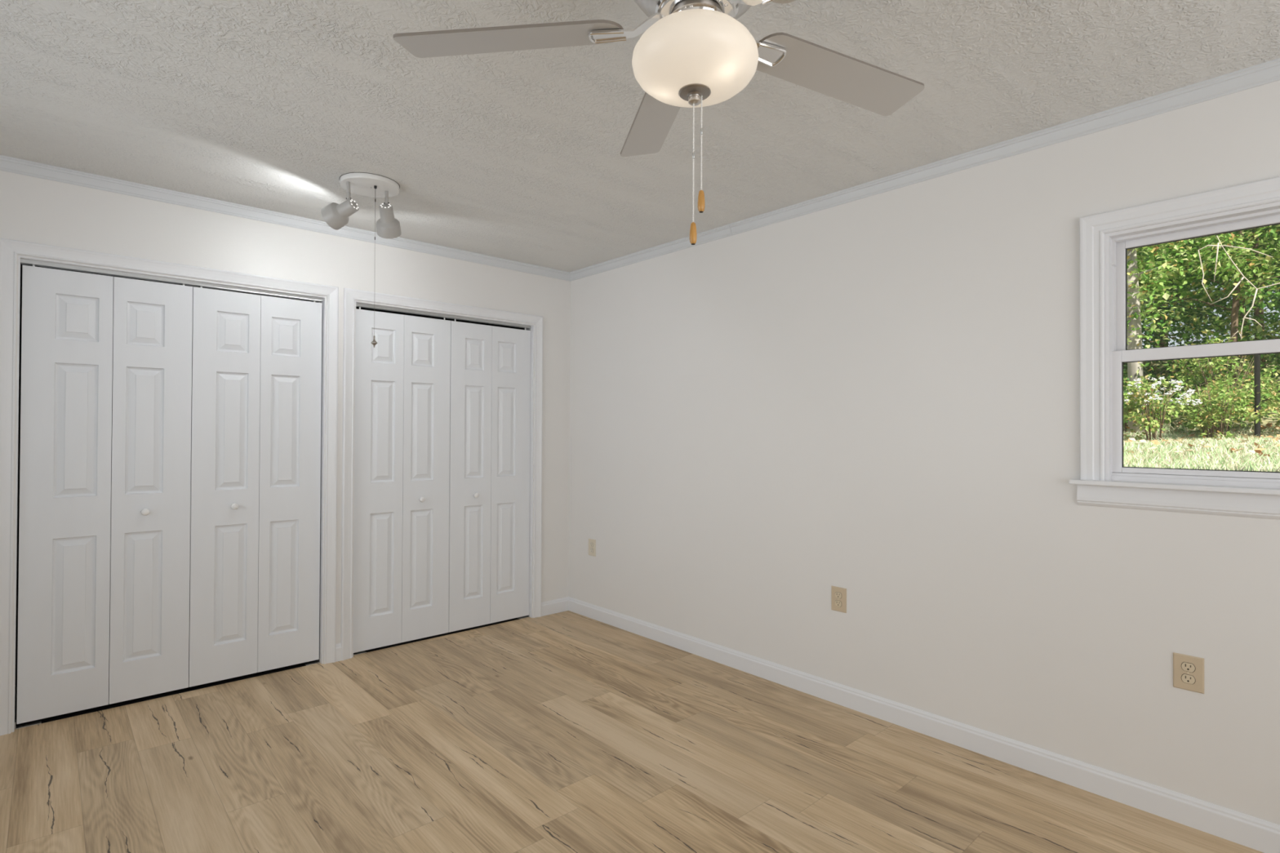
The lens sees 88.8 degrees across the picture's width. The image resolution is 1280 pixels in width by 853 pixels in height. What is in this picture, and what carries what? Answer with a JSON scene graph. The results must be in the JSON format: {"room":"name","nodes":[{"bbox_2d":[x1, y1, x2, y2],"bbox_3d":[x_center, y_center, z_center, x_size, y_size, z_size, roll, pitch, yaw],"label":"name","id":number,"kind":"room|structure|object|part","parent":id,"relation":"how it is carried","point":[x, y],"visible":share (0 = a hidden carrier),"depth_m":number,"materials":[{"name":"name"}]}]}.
{"room":"empty bedroom","nodes":[
{"label":"empty bedroom","id":0,"kind":"room"},
{"bbox_2d":[0,170,570,732],"bbox_3d":[-2.138,0.116,3.765,3.720,2.490,0.740,1,-1,-42],"label":"wall","id":1,"kind":"structure","parent":0,"point":[35,210],"depth_m":3.62,"materials":[{"name":"paint"}]},
{"bbox_2d":[14,720,41,728],"bbox_3d":[-2.665,1.286,2.846,0.084,0.030,0.032,1,-1,-42],"label":"bracket","id":2,"kind":"object","parent":1,"relation":"on","point":[38,722],"visible":1,"depth_m":2.84,"materials":[{"name":"metal"}]},
{"bbox_2d":[16,264,192,724],"bbox_3d":[-2.449,0.284,3.025,0.614,2.000,0.067,1,-1,-42],"label":"door","id":3,"kind":"structure","parent":1,"relation":"in","point":[73,416],"depth_m":3.00,"materials":[{"name":"paint"}]},
{"bbox_3d":[-2.574,0.292,2.934,0.307,1.980,0.034,1,-1,-42],"label":"panel","id":4,"kind":"part","parent":3,"relation":"part of","materials":[{"name":"paint"}]},
{"bbox_3d":[-2.344,0.405,3.096,0.034,0.034,0.033,1,-1,-42],"label":"knob","id":5,"kind":"part","parent":3,"relation":"part of","materials":[{"name":"ceramic"}]},
{"bbox_3d":[-2.346,0.295,3.140,0.304,1.980,0.034,1,-1,-42],"label":"panel","id":6,"kind":"part","parent":3,"relation":"part of","materials":[{"name":"paint"}]},
{"bbox_2d":[0,237,338,735],"bbox_3d":[-2.239,0.259,3.239,1.362,2.094,0.132,1,-1,-42],"label":"door frame","id":7,"kind":"structure","parent":1,"relation":"attached to","point":[10,249],"depth_m":2.89,"materials":[{"name":"paint"}]},
{"bbox_2d":[20,258,323,302],"bbox_3d":[-2.235,-0.712,3.248,1.226,0.016,0.034,1,-1,-42],"label":"track","id":8,"kind":"object","parent":1,"relation":"attached to","point":[28,262],"visible":1,"depth_m":3.16,"materials":[{"name":"metal"}]},
{"bbox_2d":[188,285,322,687],"bbox_3d":[-1.998,0.289,3.433,0.598,2.000,0.067,1,-1,-42],"label":"door","id":9,"kind":"structure","parent":1,"relation":"in","point":[255,490],"depth_m":3.41,"materials":[{"name":"paint"}]},
{"bbox_3d":[-2.121,0.298,3.344,0.296,1.980,0.034,1,-1,-42],"label":"panel","id":10,"kind":"part","parent":9,"relation":"part of","materials":[{"name":"paint"}]},
{"bbox_3d":[-2.073,0.408,3.341,0.034,0.034,0.033,1,-1,-42],"label":"knob","id":11,"kind":"part","parent":9,"relation":"part of","materials":[{"name":"ceramic"}]},
{"bbox_3d":[-1.899,0.301,3.545,0.300,1.980,0.034,1,-1,-42],"label":"panel","id":12,"kind":"part","parent":9,"relation":"part of","materials":[{"name":"paint"}]},
{"bbox_2d":[0,155,570,281],"bbox_3d":[-1.838,-1.100,3.526,3.620,0.058,0.026,1,-1,-42],"label":"trim","id":13,"kind":"structure","parent":1,"relation":"attached to","point":[9,164],"depth_m":3.35,"materials":[{"name":"paint"}]},
{"bbox_2d":[304,657,319,666],"bbox_3d":[-1.814,1.297,3.616,0.070,0.030,0.032,1,-1,-42],"label":"bracket","id":14,"kind":"object","parent":1,"relation":"on","point":[318,660],"visible":1,"depth_m":3.61,"materials":[{"name":"metal"}]},
{"bbox_2d":[353,650,366,655],"bbox_3d":[-1.631,1.299,3.782,0.086,0.030,0.032,1,-1,-42],"label":"bracket","id":15,"kind":"object","parent":1,"relation":"on","point":[363,651],"visible":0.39,"depth_m":3.79,"materials":[{"name":"metal"}]},
{"bbox_2d":[353,306,450,653],"bbox_3d":[-1.428,0.303,3.949,0.591,1.998,0.067,1,-1,-42],"label":"door","id":16,"kind":"structure","parent":1,"relation":"in","point":[402,383],"depth_m":3.94,"materials":[{"name":"paint"}]},
{"bbox_3d":[-1.551,0.312,3.860,0.290,1.978,0.034,1,-1,-42],"label":"panel","id":17,"kind":"part","parent":16,"relation":"part of","materials":[{"name":"paint"}]},
{"bbox_3d":[-1.338,0.447,4.007,0.034,0.034,0.033,1,-1,-42],"label":"knob","id":18,"kind":"part","parent":16,"relation":"part of","materials":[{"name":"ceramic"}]},
{"bbox_3d":[-1.331,0.315,4.059,0.300,1.978,0.034,1,-1,-42],"label":"panel","id":19,"kind":"part","parent":16,"relation":"part of","materials":[{"name":"paint"}]},
{"bbox_2d":[341,288,542,660],"bbox_3d":[-1.218,0.272,4.163,1.328,2.094,0.132,1,-1,-42],"label":"door frame","id":20,"kind":"structure","parent":1,"relation":"attached to","point":[350,295],"depth_m":3.88,"materials":[{"name":"paint"}]},
{"bbox_2d":[355,302,530,328],"bbox_3d":[-1.214,-0.699,4.172,1.192,0.016,0.034,1,-1,-42],"label":"track","id":21,"kind":"object","parent":1,"relation":"attached to","point":[362,305],"visible":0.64,"depth_m":4.11,"materials":[{"name":"metal"}]},
{"bbox_2d":[335,596,568,662],"bbox_3d":[-1.853,1.263,3.510,3.620,0.094,0.013,1,-1,-42],"label":"baseboard","id":22,"kind":"structure","parent":1,"relation":"attached to","point":[557,606],"depth_m":4.61,"materials":[{"name":"paint"}]},
{"bbox_2d":[448,318,530,632],"bbox_3d":[-0.986,0.308,4.349,0.594,1.998,0.067,1,-1,-42],"label":"door","id":23,"kind":"structure","parent":1,"relation":"in","point":[490,393],"depth_m":4.34,"materials":[{"name":"paint"}]},
{"bbox_3d":[-1.110,0.317,4.259,0.291,1.978,0.034,1,-1,-42],"label":"panel","id":24,"kind":"part","parent":23,"relation":"part of","materials":[{"name":"paint"}]},
{"bbox_3d":[-1.067,0.446,4.252,0.034,0.034,0.033,1,-1,-42],"label":"knob","id":25,"kind":"part","parent":23,"relation":"part of","materials":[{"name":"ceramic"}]},
{"bbox_3d":[-0.889,0.320,4.459,0.302,1.978,0.034,1,-1,-42],"label":"panel","id":26,"kind":"part","parent":23,"relation":"part of","materials":[{"name":"paint"}]},
{"bbox_2d":[516,613,529,619],"bbox_3d":[-0.809,1.309,4.525,0.080,0.030,0.032,1,-1,-42],"label":"bracket","id":27,"kind":"object","parent":1,"relation":"on","point":[526,616],"visible":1,"depth_m":4.52,"materials":[{"name":"metal"}]},
{"bbox_2d":[0,610,1263,852],"bbox_3d":[0.081,1.350,1.297,3.720,0.100,5.951,1,-1,-42],"label":"floor","id":28,"kind":"structure","parent":0,"point":[567,731],"depth_m":2.48,"materials":[{"name":"brown wood"}]},
{"bbox_2d":[0,0,1279,271],"bbox_3d":[0.118,-1.199,1.403,3.870,0.120,6.040,1,-1,-42],"label":"ceiling","id":29,"kind":"structure","parent":0,"point":[513,155],"depth_m":2.28,"materials":[{"name":"white paint"}]},
{"bbox_2d":[320,172,401,347],"bbox_3d":[-1.267,-0.747,3.028,0.363,0.769,0.262,1,-1,-42],"label":"ceiling spotlight","id":30,"kind":"object","parent":29,"relation":"hanging from","point":[336,215],"visible":1,"depth_m":3.00,"materials":[{"name":"metal"}]},
{"bbox_3d":[-1.322,-1.071,2.963,0.018,0.082,0.016,1,-1,-27],"label":"stem","id":31,"kind":"part","parent":30,"relation":"part of","materials":[{"name":"metal"}]},
{"bbox_3d":[-1.220,-0.762,3.006,0.002,0.692,0.002,1,-1,-42],"label":"pull chain","id":32,"kind":"part","parent":30,"relation":"part of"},
{"bbox_3d":[-1.193,-1.079,3.077,0.017,0.062,0.017,1,-1,-42],"label":"stem","id":33,"kind":"part","parent":30,"relation":"part of","materials":[{"name":"metal"}]},
{"bbox_2d":[393,0,924,244],"bbox_3d":[0.154,-0.764,1.380,1.284,0.750,1.254,1,-1,-42],"label":"ceiling fan","id":34,"kind":"object","parent":29,"relation":"hanging from","point":[693,54],"visible":1,"depth_m":1.42,"materials":[{"name":"painted wood"},{"name":"nickel"},{"name":"opal glass"}]},
{"bbox_3d":[-0.285,-0.861,1.450,0.503,0.031,0.126,0,0,7],"label":"blade","id":35,"kind":"part","parent":34,"relation":"part of","materials":[{"name":"white wood"}]},
{"bbox_3d":[0.045,-0.856,1.801,0.126,0.031,0.503,0,-1,-11],"label":"blade","id":36,"kind":"part","parent":34,"relation":"part of","materials":[{"name":"white wood"}]},
{"bbox_3d":[0.114,-0.564,1.396,0.004,0.256,0.004,0,-1,25],"label":"pull chain","id":37,"kind":"part","parent":34,"relation":"part of","materials":[{"name":"silver metal"}]},
{"bbox_3d":[0.114,-0.412,1.395,0.016,0.048,0.016,1,-1,-42],"label":"pull knob","id":38,"kind":"part","parent":34,"relation":"part of","materials":[{"name":"brown wood"}]},
{"bbox_3d":[0.117,-0.782,1.398,0.269,0.134,0.269,1,-1,-42],"label":"lamp shade","id":39,"kind":"part","parent":34,"relation":"part of","materials":[{"name":"white glass"}]},
{"bbox_3d":[0.132,-0.608,1.397,0.004,0.208,0.004,0,-1,25],"label":"pull chain","id":40,"kind":"part","parent":34,"relation":"part of","materials":[{"name":"silver metal"}]},
{"bbox_3d":[0.131,-0.481,1.395,0.016,0.048,0.016,1,-1,-42],"label":"pull knob","id":41,"kind":"part","parent":34,"relation":"part of","materials":[{"name":"brown wood"}]},
{"bbox_3d":[0.419,-0.861,1.118,0.503,0.031,0.126,0,-1,43],"label":"blade","id":42,"kind":"part","parent":34,"relation":"part of","materials":[{"name":"white wood"}]},
{"bbox_3d":[0.480,-0.856,1.596,0.503,0.031,0.126,1,-1,-29],"label":"blade","id":43,"kind":"part","parent":34,"relation":"part of","materials":[{"name":"white wood"}]},
{"bbox_2d":[568,80,1279,825],"bbox_3d":[1.493,0.098,2.638,0.150,2.440,6.035,1,-1,-42],"label":"wall","id":44,"kind":"structure","parent":0,"point":[876,397],"depth_m":2.78,"materials":[{"name":"paint"}]},
{"bbox_2d":[588,538,595,556],"bbox_3d":[-0.334,0.839,4.529,0.008,0.115,0.079,1,-1,-42],"label":"wall outlet","id":45,"kind":"object","parent":44,"relation":"attached to","point":[592,543],"visible":1,"depth_m":4.52,"materials":[{"name":"beige plastic"}]},
{"bbox_2d":[831,586,846,613],"bbox_3d":[0.947,0.824,3.114,0.008,0.115,0.079,1,-1,-42],"label":"wall outlet","id":46,"kind":"object","parent":44,"relation":"attached to","point":[838,595],"visible":1,"depth_m":3.11,"materials":[{"name":"beige plastic"}]},
{"bbox_2d":[835,600,841,607],"bbox_3d":[0.945,0.843,3.112,0.003,0.029,0.037,1,-1,-42],"label":"receptacle","id":47,"kind":"object","parent":46,"relation":"attached to","point":[837,602],"depth_m":3.11,"materials":[{"name":"beige plastic"}]},
{"bbox_2d":[835,591,841,599],"bbox_3d":[0.945,0.804,3.112,0.003,0.029,0.037,1,-1,-42],"label":"receptacle","id":48,"kind":"object","parent":46,"relation":"attached to","point":[837,594],"depth_m":3.11,"materials":[{"name":"beige plastic"}]},
{"bbox_2d":[568,596,1279,852],"bbox_3d":[1.433,1.270,2.567,0.013,0.094,5.820,1,-1,-42],"label":"baseboard","id":49,"kind":"structure","parent":44,"relation":"attached to","point":[1255,833],"depth_m":2.60,"materials":[{"name":"paint"}]},
{"bbox_2d":[569,57,1279,281],"bbox_3d":[1.438,-1.094,2.583,0.026,0.058,5.820,1,-1,-42],"label":"trim","id":50,"kind":"structure","parent":44,"relation":"attached to","point":[1268,72],"depth_m":2.60,"materials":[{"name":"paint"}]},
{"bbox_2d":[1069,176,1279,519],"bbox_3d":[2.007,-0.239,2.040,0.193,1.052,1.106,1,-1,-42],"label":"window","id":51,"kind":"structure","parent":44,"relation":"in","point":[1105,238],"depth_m":2.28,"materials":[{"name":"paint"}]},
{"bbox_3d":[2.022,-0.241,2.057,0.148,0.903,0.901,1,-1,-42],"label":"frame","id":52,"kind":"part","parent":51,"relation":"part of","materials":[{"name":"plastic"}]},
{"bbox_3d":[2.005,-0.055,2.042,0.026,0.437,0.879,1,-1,-42],"label":"sash","id":53,"kind":"part","parent":51,"relation":"part of","materials":[{"name":"plastic"}]},
{"bbox_3d":[2.035,-0.460,2.069,0.028,0.438,0.875,1,-1,-42],"label":"sash","id":54,"kind":"part","parent":51,"relation":"part of","materials":[{"name":"plastic"}]},
{"bbox_2d":[1173,652,1204,693],"bbox_3d":[1.812,0.815,2.159,0.008,0.115,0.079,1,-1,-42],"label":"wall outlet","id":55,"kind":"object","parent":44,"relation":"attached to","point":[1188,670],"visible":1,"depth_m":2.16,"materials":[{"name":"beige plastic"}]},
{"bbox_2d":[1181,673,1195,684],"bbox_3d":[1.810,0.834,2.156,0.003,0.029,0.037,1,-1,-42],"label":"receptacle","id":56,"kind":"object","parent":55,"relation":"attached to","point":[1186,678],"depth_m":2.16,"materials":[{"name":"beige plastic"}]},
{"bbox_2d":[1181,662,1195,672],"bbox_3d":[1.810,0.795,2.157,0.003,0.029,0.037,1,-1,-42],"label":"receptacle","id":57,"kind":"object","parent":55,"relation":"attached to","point":[1186,667],"depth_m":2.16,"materials":[{"name":"beige plastic"}]},
{"label":"outside","id":58,"kind":"structure","parent":0,"visible":0},
{"bbox_2d":[1123,353,1279,471],"bbox_3d":[10.522,-0.583,10.682,24.000,2.085,20.000,1,-1,-42],"label":"ground","id":59,"kind":"structure","parent":58,"point":[1264,420],"depth_m":7.83,"materials":[{"name":"green plant"}]},
{"bbox_2d":[1123,368,1168,433],"bbox_3d":[5.960,-0.298,8.088,1.146,0.843,1.095,1,-1,-42],"label":"shrub","id":60,"kind":"object","parent":59,"relation":"on","point":[1126,422],"visible":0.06,"depth_m":7.98,"materials":[{"name":"green plant"}]},
{"bbox_2d":[1127,240,1190,434],"bbox_3d":[6.052,-2.102,7.915,1.681,4.593,1.490,1,-1,-42],"label":"tree","id":61,"kind":"object","parent":59,"relation":"on","point":[1135,335],"visible":0.2,"depth_m":7.79,"materials":[{"name":"green plant"}]},
{"bbox_3d":[6.054,-2.497,7.918,1.681,3.804,1.490,1,-1,-42],"label":"crown","id":62,"kind":"part","parent":61,"relation":"part of","materials":[{"name":"green plant"}]},
{"bbox_2d":[1123,374,1202,440],"bbox_3d":[5.261,-0.167,6.739,0.741,0.744,0.824,1,-1,-42],"label":"flowering shrub","id":63,"kind":"object","parent":59,"relation":"on","point":[1145,401],"visible":0.88,"depth_m":6.69,"materials":[{"name":"green plant"}]},
{"bbox_2d":[1137,246,1192,304],"bbox_3d":[6.442,-2.197,9.475,2.715,4.364,2.483,1,-1,-42],"label":"tree","id":64,"kind":"object","parent":59,"relation":"on","point":[1139,258],"visible":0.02,"depth_m":8.71,"materials":[{"name":"green plant"}]},
{"bbox_2d":[1123,230,1249,368],"bbox_3d":[8.042,-3.358,10.743,3.144,5.657,3.422,0,0,-3],"label":"tree","id":65,"kind":"object","parent":59,"relation":"on","point":[1184,286],"visible":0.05,"depth_m":9.96,"materials":[{"name":"green plant"}]},
{"bbox_2d":[1123,421,1279,471],"bbox_3d":[4.601,0.115,5.626,6.544,0.474,3.314,1,-1,-42],"label":"grass","id":66,"kind":"structure","parent":59,"relation":"on","point":[1250,464],"depth_m":4.97,"materials":[{"name":"green plant"}]},
{"bbox_2d":[1123,298,1279,431],"bbox_3d":[8.877,-1.219,9.843,6.325,2.671,8.145,1,-1,-42],"label":"undergrowth","id":67,"kind":"object","parent":59,"relation":"on","point":[1165,373],"visible":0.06,"depth_m":9.32,"materials":[{"name":"green plant"}]},
{"bbox_2d":[1123,422,1279,458],"bbox_3d":[5.484,0.083,6.319,4.232,0.346,2.950,1,-1,-42],"label":"fallen leaves","id":68,"kind":"object","parent":59,"relation":"on","point":[1258,450],"visible":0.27,"depth_m":5.84,"materials":[{"name":"beige plant"}]},
{"bbox_2d":[1137,224,1279,408],"bbox_3d":[7.424,-2.165,8.284,2.365,4.168,2.093,0,0,5],"label":"tree","id":69,"kind":"object","parent":59,"relation":"on","point":[1224,264],"visible":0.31,"depth_m":8.24,"materials":[{"name":"green plant"}]},
{"bbox_2d":[1137,226,1279,338],"bbox_3d":[10.995,-4.428,11.784,4.638,6.513,4.712,1,-1,-42],"label":"tree","id":70,"kind":"object","parent":59,"relation":"on","point":[1264,247],"visible":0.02,"depth_m":11.61,"materials":[{"name":"green plant"}]},
{"bbox_2d":[1138,251,1279,346],"bbox_3d":[12.383,-5.343,15.823,5.566,7.816,5.654,1,-1,-40],"label":"tree","id":71,"kind":"object","parent":59,"relation":"on","point":[1188,282],"visible":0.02,"depth_m":15.75,"materials":[{"name":"green plant"}]},
{"bbox_2d":[1145,226,1279,387],"bbox_3d":[8.487,-2.886,9.508,2.852,4.866,2.862,0,0,-4],"label":"tree","id":72,"kind":"object","parent":59,"relation":"on","point":[1258,312],"visible":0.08,"depth_m":9.39,"materials":[{"name":"green plant"}]},
{"bbox_2d":[1148,376,1279,439],"bbox_3d":[5.960,-0.140,6.739,0.840,0.730,1.082,1,-1,-42],"label":"shrub","id":73,"kind":"object","parent":59,"relation":"on","point":[1211,411],"visible":0.92,"depth_m":6.70,"materials":[{"name":"green plant"}]},
{"bbox_2d":[1173,383,1264,435],"bbox_3d":[6.417,-0.165,7.260,0.728,0.631,0.753,1,-1,-42],"label":"shrub","id":74,"kind":"object","parent":59,"relation":"on","point":[1233,413],"visible":0.21,"depth_m":7.23,"materials":[{"name":"green plant"}]},
{"bbox_2d":[1160,337,1279,431],"bbox_3d":[6.807,-0.489,7.645,0.914,1.126,1.162,1,-1,-42],"label":"shrub","id":75,"kind":"object","parent":59,"relation":"on","point":[1220,366],"visible":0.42,"depth_m":7.61,"materials":[{"name":"green plant"}]},
{"bbox_2d":[1197,235,1279,342],"bbox_3d":[6.497,-1.050,6.779,0.133,2.550,1.092,1,-1,-44],"label":"sapling","id":76,"kind":"object","parent":59,"relation":"on","point":[1217,245],"visible":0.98,"depth_m":6.98,"materials":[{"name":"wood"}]},
{"bbox_2d":[1233,225,1279,383],"bbox_3d":[8.420,-2.465,7.745,2.579,4.580,2.474,1,-1,-42],"label":"tree","id":77,"kind":"object","parent":59,"relation":"on","point":[1275,235],"visible":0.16,"depth_m":8.30,"materials":[{"name":"green plant"}]},
{"bbox_2d":[1253,354,1260,438],"bbox_3d":[6.266,-0.262,6.631,0.054,1.115,0.054,1,-1,-42],"label":"fence post","id":78,"kind":"object","parent":59,"relation":"on","point":[1256,357],"visible":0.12,"depth_m":6.62,"materials":[{"name":"black metal"}]},
{"bbox_2d":[1260,377,1279,420],"bbox_3d":[7.018,-0.250,6.718,1.111,0.815,1.043,1,-1,-42],"label":"shrub","id":79,"kind":"object","parent":59,"relation":"on","point":[1268,395],"visible":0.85,"depth_m":6.85,"materials":[{"name":"green plant"}]}
]}

